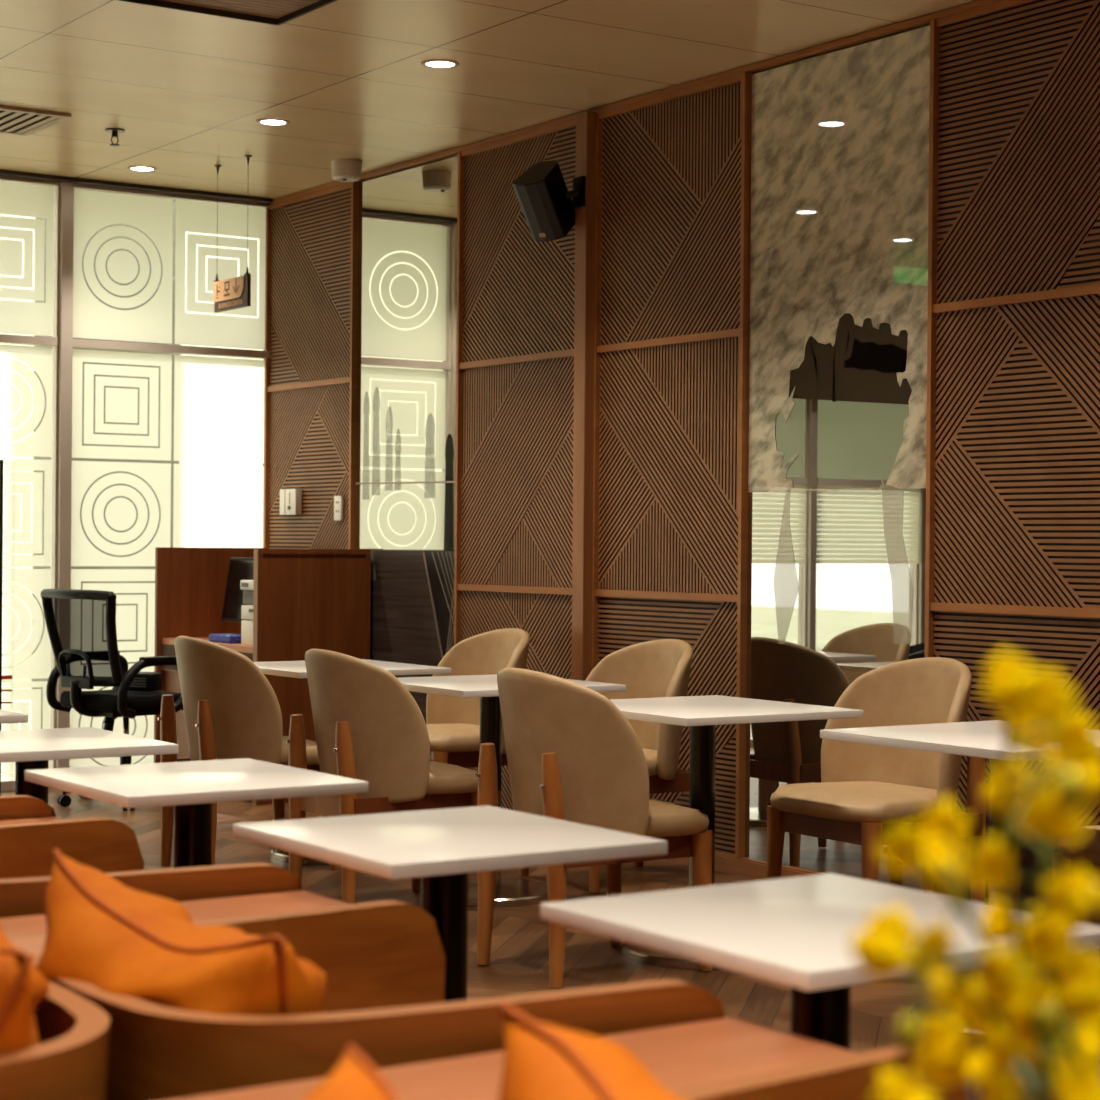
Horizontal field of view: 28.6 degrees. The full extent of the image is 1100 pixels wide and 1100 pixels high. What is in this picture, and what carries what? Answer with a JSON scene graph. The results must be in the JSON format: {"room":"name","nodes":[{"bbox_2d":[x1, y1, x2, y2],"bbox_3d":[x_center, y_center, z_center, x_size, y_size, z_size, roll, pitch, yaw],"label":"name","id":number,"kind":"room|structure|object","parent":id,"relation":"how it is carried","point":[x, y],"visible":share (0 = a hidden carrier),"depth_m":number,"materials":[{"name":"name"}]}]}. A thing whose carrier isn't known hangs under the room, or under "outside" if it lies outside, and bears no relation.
{"room":"cafe","nodes":[
{"label":"cafe","id":0,"kind":"room"},
{"bbox_2d":[32,201,180,765],"bbox_3d":[-2.531,-1.098,12.330,0.680,4.720,0.500,0,0,-34],"label":"decal","id":1,"kind":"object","parent":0,"point":[172,462],"depth_m":12.17},
{"bbox_2d":[0,214,262,653],"bbox_3d":[-3.984,-2.104,26.532,37.000,6.620,0.500,0,0,-34],"label":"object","id":2,"kind":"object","parent":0,"point":[33,230],"depth_m":26.04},
{"bbox_2d":[69,183,271,767],"bbox_3d":[-1.897,-0.320,10.787,1.087,2.944,0.080,0,0,-34],"label":"window","id":3,"kind":"structure","parent":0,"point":[96,208],"depth_m":10.73,"materials":[{"name":"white glass"}]},
{"bbox_2d":[0,0,976,198],"bbox_3d":[-1.650,-1.848,3.454,9.100,0.160,12.600,0,0,-34],"label":"ceiling","id":4,"kind":"structure","parent":0,"point":[188,92],"depth_m":7.97,"materials":[{"name":"paint"}]},
{"bbox_2d":[0,105,70,135],"bbox_3d":[-2.353,-1.783,8.885,0.600,0.014,0.515,0,0,-34],"label":"ceiling vent","id":5,"kind":"object","parent":4,"relation":"in","point":[13,120],"visible":1,"depth_m":8.92,"materials":[{"name":"beige metal"}]},
{"bbox_2d":[105,128,124,145],"bbox_3d":[-1.851,-1.753,9.178,0.084,0.065,0.084,0,0,-34],"label":"sprinkler","id":6,"kind":"object","parent":4,"relation":"attached to","point":[114,131],"visible":1,"depth_m":9.17,"materials":[{"name":"grey metal"}]},
{"bbox_2d":[127,166,156,171],"bbox_3d":[-1.912,-1.787,10.111,0.140,0.005,0.140,0,0,-34],"label":"recessed light","id":7,"kind":"object","parent":4,"relation":"in","point":[133,168],"visible":1,"depth_m":10.10,"materials":[{"name":"white"}]},
{"bbox_2d":[118,0,337,25],"bbox_3d":[-1.317,-1.833,6.291,1.782,0.121,1.215,0,0,-34],"label":"ceiling vent","id":8,"kind":"object","parent":4,"relation":"in","point":[273,12],"visible":1,"depth_m":7.10,"materials":[{"name":"brown"}]},
{"bbox_2d":[213,155,251,312],"bbox_3d":[-1.457,-1.444,9.896,0.035,0.681,0.357,0,0,-34],"label":"sign","id":9,"kind":"object","parent":4,"relation":"hanging from","point":[232,293],"visible":1,"depth_m":9.87,"materials":[{"name":"brown wood"}]},
{"bbox_2d":[256,118,289,125],"bbox_3d":[-1.149,-1.777,8.959,0.140,0.005,0.140,0,0,-34],"label":"recessed light","id":10,"kind":"object","parent":4,"relation":"in","point":[266,121],"visible":1,"depth_m":8.95,"materials":[{"name":"white"}]},
{"bbox_2d":[331,159,361,181],"bbox_3d":[-0.934,-1.734,9.892,0.140,0.090,0.140,0,0,-34],"label":"ceiling speaker","id":11,"kind":"object","parent":4,"relation":"attached to","point":[343,170],"visible":1,"depth_m":9.84,"materials":[{"name":"white plastic"}]},
{"bbox_2d":[421,59,458,68],"bbox_3d":[-0.399,-1.767,7.844,0.140,0.005,0.140,0,0,-34],"label":"recessed light","id":12,"kind":"object","parent":4,"relation":"in","point":[432,63],"visible":1,"depth_m":7.83,"materials":[{"name":"beige"}]},
{"bbox_2d":[1,788,1099,1099],"bbox_3d":[-1.676,1.226,3.463,9.100,0.100,12.600,0,0,-34],"label":"floor","id":13,"kind":"structure","parent":0,"point":[519,954],"depth_m":6.42,"materials":[{"name":"brown wood"}]},
{"bbox_2d":[0,460,11,795],"bbox_3d":[-2.754,0.358,9.662,0.725,1.540,0.030,0,0,-34],"label":"door","id":14,"kind":"structure","parent":13,"relation":"on","point":[1,461],"depth_m":9.81,"materials":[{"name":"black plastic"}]},
{"bbox_2d":[0,709,27,723],"bbox_3d":[-1.765,0.804,5.883,0.505,0.729,0.535,0,0,-34],"label":"cafe table","id":15,"kind":"object","parent":13,"relation":"on","point":[6,716],"visible":1,"depth_m":5.79,"materials":[{"name":"white laminate"}]},
{"bbox_2d":[0,795,55,820],"bbox_3d":[-1.452,0.830,4.418,0.683,0.690,0.697,0,0,-34],"label":"sofa","id":16,"kind":"object","parent":13,"relation":"on","point":[12,807],"visible":0.1,"depth_m":4.28,"materials":[{"name":"orange"}]},
{"bbox_2d":[0,176,60,790],"bbox_3d":[-2.904,-0.327,10.109,1.228,2.944,0.080,0,0,-34],"label":"window","id":17,"kind":"structure","parent":13,"relation":"on","point":[18,196],"depth_m":10.37,"materials":[{"name":"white glass"}]},
{"bbox_2d":[0,817,68,824],"bbox_3d":[-1.492,0.853,3.753,1.475,0.648,0.350,0,0,-34],"label":"seat","id":18,"kind":"object","parent":13,"relation":"on","point":[18,821],"visible":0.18,"depth_m":4.24,"materials":[{"name":"leather"}]},
{"bbox_2d":[0,981,109,1099],"bbox_3d":[-0.834,0.842,2.261,0.683,0.690,0.697,0,0,-34],"label":"armchair","id":19,"kind":"object","parent":13,"relation":"on","point":[70,1060],"visible":0.81,"depth_m":2.19,"materials":[{"name":"brown wood"}]},
{"bbox_2d":[0,927,48,1054],"bbox_3d":[-0.722,0.590,2.313,0.355,0.507,0.460,0,0,-10],"label":"cushion","id":20,"kind":"object","parent":19,"relation":"on","point":[23,988],"visible":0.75,"depth_m":2.14,"materials":[{"name":"orange fabric"}]},
{"bbox_2d":[53,182,73,767],"bbox_3d":[-2.368,-0.323,10.464,0.057,2.944,0.110,0,0,-34],"label":"trim","id":21,"kind":"structure","parent":13,"relation":"on","point":[66,188],"depth_m":10.41,"materials":[{"name":"metal"}]},
{"bbox_2d":[0,727,178,803],"bbox_3d":[-1.221,0.811,5.074,0.505,0.729,0.535,0,0,-34],"label":"cafe table","id":22,"kind":"object","parent":13,"relation":"on","point":[32,749],"visible":0.14,"depth_m":5.00,"materials":[{"name":"white metal"}]},
{"bbox_2d":[40,589,183,810],"bbox_3d":[-1.955,0.665,9.839,0.636,0.978,0.628,0,0,-42],"label":"office chair","id":23,"kind":"object","parent":13,"relation":"on","point":[80,624],"visible":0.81,"depth_m":9.62,"materials":[{"name":"black plastic"}]},
{"bbox_2d":[123,672,162,691],"bbox_3d":[-1.857,0.601,9.845,0.150,0.085,0.122,1,0,16],"label":"device box","id":24,"kind":"object","parent":23,"relation":"on","point":[143,681],"visible":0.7,"depth_m":9.79,"materials":[{"name":"black plastic"}]},
{"bbox_2d":[0,818,301,918],"bbox_3d":[-0.861,0.838,3.539,0.683,0.690,0.697,0,0,-34],"label":"sofa","id":25,"kind":"object","parent":13,"relation":"on","point":[110,847],"visible":0.27,"depth_m":3.62,"materials":[{"name":"brown"}]},
{"bbox_2d":[0,890,352,967],"bbox_3d":[-0.897,0.861,2.869,1.475,0.648,0.360,0,0,-34],"label":"seat","id":26,"kind":"object","parent":25,"relation":"attached to","point":[28,934],"visible":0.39,"depth_m":3.23,"materials":[{"name":"leather"}]},
{"bbox_2d":[25,758,368,867],"bbox_3d":[-0.718,0.817,4.327,0.505,0.729,0.535,0,0,-34],"label":"cafe table","id":27,"kind":"object","parent":13,"relation":"on","point":[192,787],"visible":0.52,"depth_m":4.28,"materials":[{"name":"white metal"}]},
{"bbox_2d":[158,636,338,868],"bbox_3d":[-1.110,0.738,7.939,0.572,0.852,0.555,0,0,-34],"label":"dining chair","id":28,"kind":"object","parent":13,"relation":"on","point":[232,710],"visible":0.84,"depth_m":7.70,"materials":[{"name":"beige leather"}]},
{"bbox_2d":[154,547,370,804],"bbox_3d":[-1.402,0.575,10.402,0.613,1.165,1.084,0,0,-34],"label":"desk","id":29,"kind":"object","parent":13,"relation":"on","point":[304,600],"visible":0.33,"depth_m":10.04,"materials":[{"name":"brown wood"}]},
{"bbox_2d":[209,633,240,643],"bbox_3d":[-1.522,0.420,10.262,0.120,0.041,0.200,0,0,-40],"label":"packet","id":30,"kind":"object","parent":29,"relation":"on","point":[229,638],"visible":0.8,"depth_m":10.19,"materials":[{"name":"blue plastic"}]},
{"bbox_2d":[221,557,253,621],"bbox_3d":[-1.380,0.240,10.454,0.191,0.402,0.540,0,0,-37],"label":"computer monitor","id":31,"kind":"object","parent":29,"relation":"on","point":[240,569],"visible":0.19,"depth_m":10.54,"materials":[{"name":"black plastic"}]},
{"bbox_2d":[240,580,253,645],"bbox_3d":[-1.230,0.245,10.066,0.367,0.397,0.236,0,0,-34],"label":"printer","id":32,"kind":"object","parent":29,"relation":"on","point":[247,586],"visible":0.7,"depth_m":10.01,"materials":[{"name":"white plastic"}]},
{"bbox_2d":[253,659,450,865],"bbox_3d":[-0.828,0.804,8.225,0.640,0.729,0.680,0,0,-34],"label":"cafe table","id":33,"kind":"object","parent":13,"relation":"on","point":[294,669],"visible":0.22,"depth_m":8.07,"materials":[{"name":"white metal"}]},
{"bbox_2d":[38,900,725,1099],"bbox_3d":[-0.260,0.846,2.647,0.683,0.690,0.697,0,0,-34],"label":"sofa","id":34,"kind":"object","parent":13,"relation":"on","point":[383,962],"visible":0.56,"depth_m":2.39,"materials":[{"name":"brown wood"}]},
{"bbox_2d":[37,848,326,1014],"bbox_3d":[-0.407,0.623,2.559,0.504,0.505,0.315,1,0,42],"label":"cushion","id":35,"kind":"object","parent":34,"relation":"on","point":[105,933],"visible":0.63,"depth_m":2.46,"materials":[{"name":"orange fabric"}]},
{"bbox_2d":[286,649,477,903],"bbox_3d":[-0.535,0.745,7.084,0.572,0.852,0.555,0,0,-34],"label":"dining chair","id":36,"kind":"object","parent":13,"relation":"on","point":[369,727],"visible":0.87,"depth_m":6.85,"materials":[{"name":"beige leather"}]},
{"bbox_2d":[233,806,667,1002],"bbox_3d":[-0.174,0.824,3.519,0.505,0.729,0.535,0,0,-34],"label":"cafe table","id":37,"kind":"object","parent":13,"relation":"on","point":[441,847],"visible":0.72,"depth_m":3.48,"materials":[{"name":"white metal"}]},
{"bbox_2d":[426,628,529,767],"bbox_3d":[-0.356,0.742,8.615,0.572,0.852,0.555,0,0,-34],"label":"dining chair","id":38,"kind":"object","parent":13,"relation":"on","point":[452,723],"visible":0.45,"depth_m":8.79,"materials":[{"name":"beige leather"}]},
{"bbox_2d":[397,674,625,907],"bbox_3d":[-0.203,0.812,7.332,0.640,0.729,0.680,0,0,-34],"label":"cafe table","id":39,"kind":"object","parent":13,"relation":"on","point":[509,892],"visible":0.44,"depth_m":7.27,"materials":[{"name":"white metal"}]},
{"bbox_2d":[172,1017,857,1099],"bbox_3d":[-0.302,0.868,1.986,1.475,0.648,0.340,0,0,-34],"label":"seat","id":40,"kind":"object","parent":13,"relation":"on","point":[689,1055],"visible":0.54,"depth_m":2.30,"materials":[{"name":"leather"}]},
{"bbox_2d":[475,668,711,987],"bbox_3d":[0.118,0.754,6.114,0.572,0.852,0.555,0,0,-34],"label":"dining chair","id":41,"kind":"object","parent":13,"relation":"on","point":[573,755],"visible":0.88,"depth_m":5.88,"materials":[{"name":"beige leather"}]},
{"bbox_2d":[520,639,692,891],"bbox_3d":[0.236,0.750,7.736,0.572,0.852,0.555,0,0,-34],"label":"dining chair","id":42,"kind":"object","parent":13,"relation":"on","point":[661,667],"visible":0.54,"depth_m":7.85,"materials":[{"name":"beige leather"}]},
{"bbox_2d":[609,695,862,969],"bbox_3d":[0.445,0.821,6.316,0.640,0.729,0.680,0,0,-34],"label":"cafe table","id":43,"kind":"object","parent":13,"relation":"on","point":[702,714],"visible":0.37,"depth_m":6.26,"materials":[{"name":"white metal"}]},
{"bbox_2d":[671,1046,965,1099],"bbox_3d":[0.326,0.853,1.776,0.683,0.690,0.697,0,0,-34],"label":"sofa","id":44,"kind":"object","parent":13,"relation":"on","point":[855,1076],"visible":0.75,"depth_m":2.10,"materials":[{"name":"orange"}]},
{"bbox_2d":[499,1002,683,1099],"bbox_3d":[0.148,0.634,1.674,0.441,0.517,0.362,1,0,28],"label":"cushion","id":45,"kind":"object","parent":44,"relation":"on","point":[543,1061],"visible":1,"depth_m":1.72,"materials":[{"name":"orange fabric"}]},
{"bbox_2d":[541,873,1099,1050],"bbox_3d":[0.343,0.831,2.751,0.505,0.729,0.535,0,0,-34],"label":"cafe table","id":46,"kind":"object","parent":13,"relation":"on","point":[796,933],"visible":0.72,"depth_m":2.72,"materials":[{"name":"white laminate"}]},
{"bbox_2d":[766,657,986,902],"bbox_3d":[1.006,0.760,6.591,0.572,0.852,0.555,0,0,-34],"label":"dining chair","id":47,"kind":"object","parent":13,"relation":"on","point":[863,790],"visible":0.79,"depth_m":6.62,"materials":[{"name":"beige leather"}]},
{"bbox_2d":[820,720,1099,1042],"bbox_3d":[1.143,0.829,5.430,0.640,0.729,0.680,0,0,-34],"label":"cafe table","id":48,"kind":"object","parent":13,"relation":"on","point":[983,739],"visible":0.15,"depth_m":5.40,"materials":[{"name":"white laminate"}]},
{"bbox_2d":[1053,825,1099,983],"bbox_3d":[1.660,0.768,5.620,0.572,0.852,0.555,0,0,-34],"label":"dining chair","id":49,"kind":"object","parent":13,"relation":"on","point":[1084,852],"visible":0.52,"depth_m":5.58,"materials":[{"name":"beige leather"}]},
{"bbox_3d":[0.284,0.876,1.115,1.475,0.648,0.340,0,0,-34],"label":"console","id":50,"kind":"object","parent":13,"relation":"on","visible":0},
{"bbox_2d":[850,650,1099,1099],"bbox_3d":[0.277,0.299,1.090,0.212,0.504,0.271,1,0,17],"label":"flower arrangement","id":51,"kind":"object","parent":50,"relation":"on","point":[1020,1020],"visible":1,"depth_m":1.05,"materials":[{"name":"plant"}]},
{"bbox_3d":[-0.247,0.850,1.390,0.683,0.690,0.697,0,0,-34],"label":"sofa","id":52,"kind":"object","parent":13,"relation":"on","visible":0},
{"bbox_2d":[303,1044,397,1099],"bbox_3d":[-0.161,0.634,1.436,0.342,0.503,0.497,0,0,-18],"label":"cushion","id":53,"kind":"object","parent":52,"relation":"on","point":[354,1077],"visible":1,"depth_m":1.62,"materials":[{"name":"orange fabric"}]},
{"bbox_2d":[263,24,929,465],"bbox_3d":[2.078,-0.272,5.977,0.120,2.944,12.600,0,0,-34],"label":"wall","id":54,"kind":"structure","parent":0,"point":[929,24],"depth_m":7.63,"materials":[{"name":"beige paint"}]},
{"bbox_2d":[0,169,272,203],"bbox_3d":[-2.399,-1.786,10.352,2.438,0.019,0.060,0,0,-34],"label":"trim","id":55,"kind":"structure","parent":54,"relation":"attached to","point":[8,173],"depth_m":10.57,"materials":[{"name":"brown"}]},
{"bbox_2d":[269,383,349,548],"bbox_3d":[-1.186,-0.334,10.696,0.021,0.947,0.905,0,0,-34],"label":"wall panel","id":56,"kind":"object","parent":54,"relation":"attached to","point":[309,427],"visible":0.83,"depth_m":10.69,"materials":[{"name":"brown wood"}]},
{"bbox_2d":[280,489,301,514],"bbox_3d":[-1.301,-0.240,10.800,0.044,0.130,0.175,0,0,-34],"label":"thermostat box","id":57,"kind":"object","parent":56,"relation":"attached to","point":[290,499],"visible":1,"depth_m":10.76,"materials":[{"name":"white plastic"}]},
{"bbox_2d":[334,496,342,519],"bbox_3d":[-1.021,-0.202,10.411,0.013,0.119,0.072,0,0,-34],"label":"socket plate","id":58,"kind":"object","parent":56,"relation":"attached to","point":[338,500],"visible":1,"depth_m":10.40,"materials":[{"name":"white plastic"}]},
{"bbox_2d":[270,188,350,385],"bbox_3d":[-1.178,-1.287,10.693,0.021,0.910,0.905,0,0,-34],"label":"wall panel","id":59,"kind":"object","parent":54,"relation":"attached to","point":[311,238],"visible":1,"depth_m":10.68,"materials":[{"name":"brown wood"}]},
{"bbox_2d":[263,181,360,548],"bbox_3d":[-1.191,-0.336,10.686,0.043,2.864,0.925,0,0,-34],"label":"trim","id":60,"kind":"structure","parent":54,"relation":"attached to","point":[352,379],"depth_m":10.31,"materials":[{"name":"brown wood"}]},
{"bbox_2d":[356,156,457,722],"bbox_3d":[-0.657,-0.322,9.912,0.019,2.850,0.940,0,0,-34],"label":"mirror","id":61,"kind":"object","parent":54,"relation":"attached to","point":[406,336],"visible":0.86,"depth_m":9.89,"materials":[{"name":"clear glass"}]},
{"bbox_2d":[370,550,441,722],"bbox_3d":[-0.671,0.551,9.911,0.001,1.099,0.936,0,0,-34],"label":"print","id":62,"kind":"object","parent":61,"relation":"attached to","point":[406,599],"depth_m":9.88},
{"bbox_2d":[423,551,454,656],"bbox_3d":[-0.494,0.554,9.649,0.001,1.099,0.304,0,0,-34],"label":"print","id":63,"kind":"object","parent":61,"relation":"attached to","point":[438,566],"depth_m":9.66,"materials":[{"name":"black"}]},
{"bbox_2d":[444,434,452,550],"bbox_3d":[-0.450,-0.257,9.589,0.001,0.520,0.080,0,0,-34],"label":"print","id":64,"kind":"object","parent":61,"relation":"on","point":[448,438],"depth_m":9.59},
{"bbox_2d":[454,119,575,644],"bbox_3d":[-0.125,-0.322,9.102,0.043,2.864,0.985,0,0,-34],"label":"trim","id":65,"kind":"structure","parent":54,"relation":"attached to","point":[458,586],"depth_m":9.48,"materials":[{"name":"brown wood"}]},
{"bbox_2d":[460,590,571,809],"bbox_3d":[-0.123,0.645,9.108,0.021,0.933,0.960,0,0,-34],"label":"wall panel","id":66,"kind":"object","parent":54,"relation":"attached to","point":[547,618],"visible":0.38,"depth_m":9.04,"materials":[{"name":"brown wood"}]},
{"bbox_2d":[461,356,573,587],"bbox_3d":[-0.115,-0.320,9.105,0.021,0.947,0.960,0,0,-34],"label":"wall panel","id":67,"kind":"object","parent":54,"relation":"attached to","point":[517,465],"visible":0.8,"depth_m":9.12,"materials":[{"name":"brown wood"}]},
{"bbox_2d":[462,126,575,362],"bbox_3d":[-0.107,-1.273,9.102,0.021,0.910,0.960,0,0,-34],"label":"wall panel","id":68,"kind":"object","parent":54,"relation":"attached to","point":[518,290],"visible":0.75,"depth_m":9.17,"materials":[{"name":"brown wood"}]},
{"bbox_2d":[512,160,585,241],"bbox_3d":[0.007,-1.393,8.603,0.209,0.323,0.313,1,0,43],"label":"loudspeaker","id":69,"kind":"object","parent":54,"relation":"attached to","point":[543,195],"visible":1,"depth_m":8.56,"materials":[{"name":"black plastic"}]},
{"bbox_2d":[513,181,562,240],"bbox_3d":[-0.054,-1.341,8.559,0.148,0.214,0.164,1,0,35],"label":"grille","id":70,"kind":"object","parent":69,"relation":"attached to","point":[541,202],"depth_m":8.55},
{"bbox_2d":[571,111,596,680],"bbox_3d":[0.150,-0.287,8.652,0.089,2.925,0.080,0,0,-34],"label":"trim","id":71,"kind":"structure","parent":54,"relation":"attached to","point":[585,217],"depth_m":8.61,"materials":[{"name":"brown wood"}]},
{"bbox_2d":[269,0,1000,203],"bbox_3d":[0.235,-1.755,8.578,0.046,0.018,5.995,0,0,-34],"label":"trim","id":72,"kind":"structure","parent":54,"relation":"attached to","point":[924,20],"depth_m":7.94,"materials":[{"name":"brown wood"}]},
{"bbox_2d":[598,596,736,855],"bbox_3d":[0.451,0.653,8.256,0.021,0.933,0.915,0,0,-34],"label":"wall panel","id":73,"kind":"object","parent":54,"relation":"attached to","point":[710,627],"visible":0.45,"depth_m":8.08,"materials":[{"name":"brown wood"}]},
{"bbox_2d":[598,336,739,594],"bbox_3d":[0.459,-0.312,8.253,0.021,0.947,0.915,0,0,-34],"label":"wall panel","id":74,"kind":"object","parent":54,"relation":"attached to","point":[669,430],"visible":1,"depth_m":8.24,"materials":[{"name":"brown wood"}]},
{"bbox_2d":[600,81,741,344],"bbox_3d":[0.467,-1.266,8.250,0.021,0.910,0.915,0,0,-34],"label":"wall panel","id":75,"kind":"object","parent":54,"relation":"attached to","point":[671,191],"visible":1,"depth_m":8.23,"materials":[{"name":"brown wood"}]},
{"bbox_2d":[592,72,753,857],"bbox_3d":[0.451,-0.315,8.247,0.043,2.864,0.945,0,0,-34],"label":"trim","id":76,"kind":"structure","parent":54,"relation":"attached to","point":[743,331],"depth_m":7.86,"materials":[{"name":"brown wood"}]},
{"bbox_2d":[745,26,929,890],"bbox_3d":[0.990,-0.301,7.465,0.019,2.850,0.940,0,0,-34],"label":"mirror","id":77,"kind":"object","parent":54,"relation":"attached to","point":[840,139],"visible":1,"depth_m":7.47,"materials":[{"name":"mirror"}]},
{"bbox_2d":[809,339,817,384],"bbox_3d":[0.923,-0.655,7.553,0.001,0.180,0.050,0,0,-34],"label":"print","id":78,"kind":"object","parent":77,"relation":"attached to","point":[813,343],"depth_m":7.55},
{"bbox_2d":[832,360,834,401],"bbox_3d":[0.982,-0.614,7.464,0.001,0.200,0.015,0,0,-34],"label":"print","id":79,"kind":"object","parent":77,"relation":"attached to","point":[833,361],"depth_m":7.46},
{"bbox_2d":[748,26,929,491],"bbox_3d":[0.989,-0.965,7.459,0.001,1.518,0.936,0,0,-34],"label":"print","id":80,"kind":"object","parent":77,"relation":"attached to","point":[840,139],"depth_m":7.44},
{"bbox_2d":[789,313,911,403],"bbox_3d":[1.024,-0.650,7.404,0.001,0.329,0.629,0,0,-34],"label":"print","id":81,"kind":"object","parent":77,"relation":"attached to","point":[835,358],"depth_m":7.39},
{"bbox_2d":[844,338,906,372],"bbox_3d":[1.098,-0.658,7.292,0.001,0.132,0.314,0,0,-34],"label":"print","id":82,"kind":"object","parent":77,"relation":"attached to","point":[861,355],"depth_m":7.29},
{"bbox_2d":[664,852,1099,950],"bbox_3d":[1.998,1.168,5.933,0.044,0.062,12.395,0,0,-34],"label":"baseboard","id":83,"kind":"structure","parent":54,"relation":"attached to","point":[751,868],"depth_m":7.81,"materials":[{"name":"brown wood"}]},
{"bbox_2d":[922,0,1099,892],"bbox_3d":[1.511,-0.301,6.671,0.043,2.864,0.945,0,0,-34],"label":"trim","id":84,"kind":"structure","parent":54,"relation":"attached to","point":[931,605],"depth_m":7.04,"materials":[{"name":"brown wood"}]},
{"bbox_2d":[933,611,1099,925],"bbox_3d":[1.512,0.666,6.680,0.021,0.933,0.915,0,0,-34],"label":"wall panel","id":85,"kind":"object","parent":54,"relation":"attached to","point":[1070,645],"visible":0.26,"depth_m":6.71,"materials":[{"name":"brown wood"}]},
{"bbox_2d":[934,294,1099,608],"bbox_3d":[1.520,-0.298,6.677,0.021,0.947,0.915,0,0,-34],"label":"wall panel","id":86,"kind":"object","parent":54,"relation":"attached to","point":[1017,505],"visible":1,"depth_m":6.74,"materials":[{"name":"brown wood"}]},
{"bbox_2d":[936,0,1099,303],"bbox_3d":[1.528,-1.252,6.674,0.021,0.910,0.915,0,0,-34],"label":"wall panel","id":87,"kind":"object","parent":54,"relation":"attached to","point":[1018,188],"visible":1,"depth_m":6.75,"materials":[{"name":"brown wood"}]},
{"label":"outside","id":88,"kind":"structure","parent":0,"visible":0},
{"bbox_2d":[1,653,31,773],"bbox_3d":[-11.930,1.218,22.189,45.000,0.130,29.880,0,0,-34],"label":"ground","id":89,"kind":"structure","parent":88,"point":[30,655],"depth_m":19.04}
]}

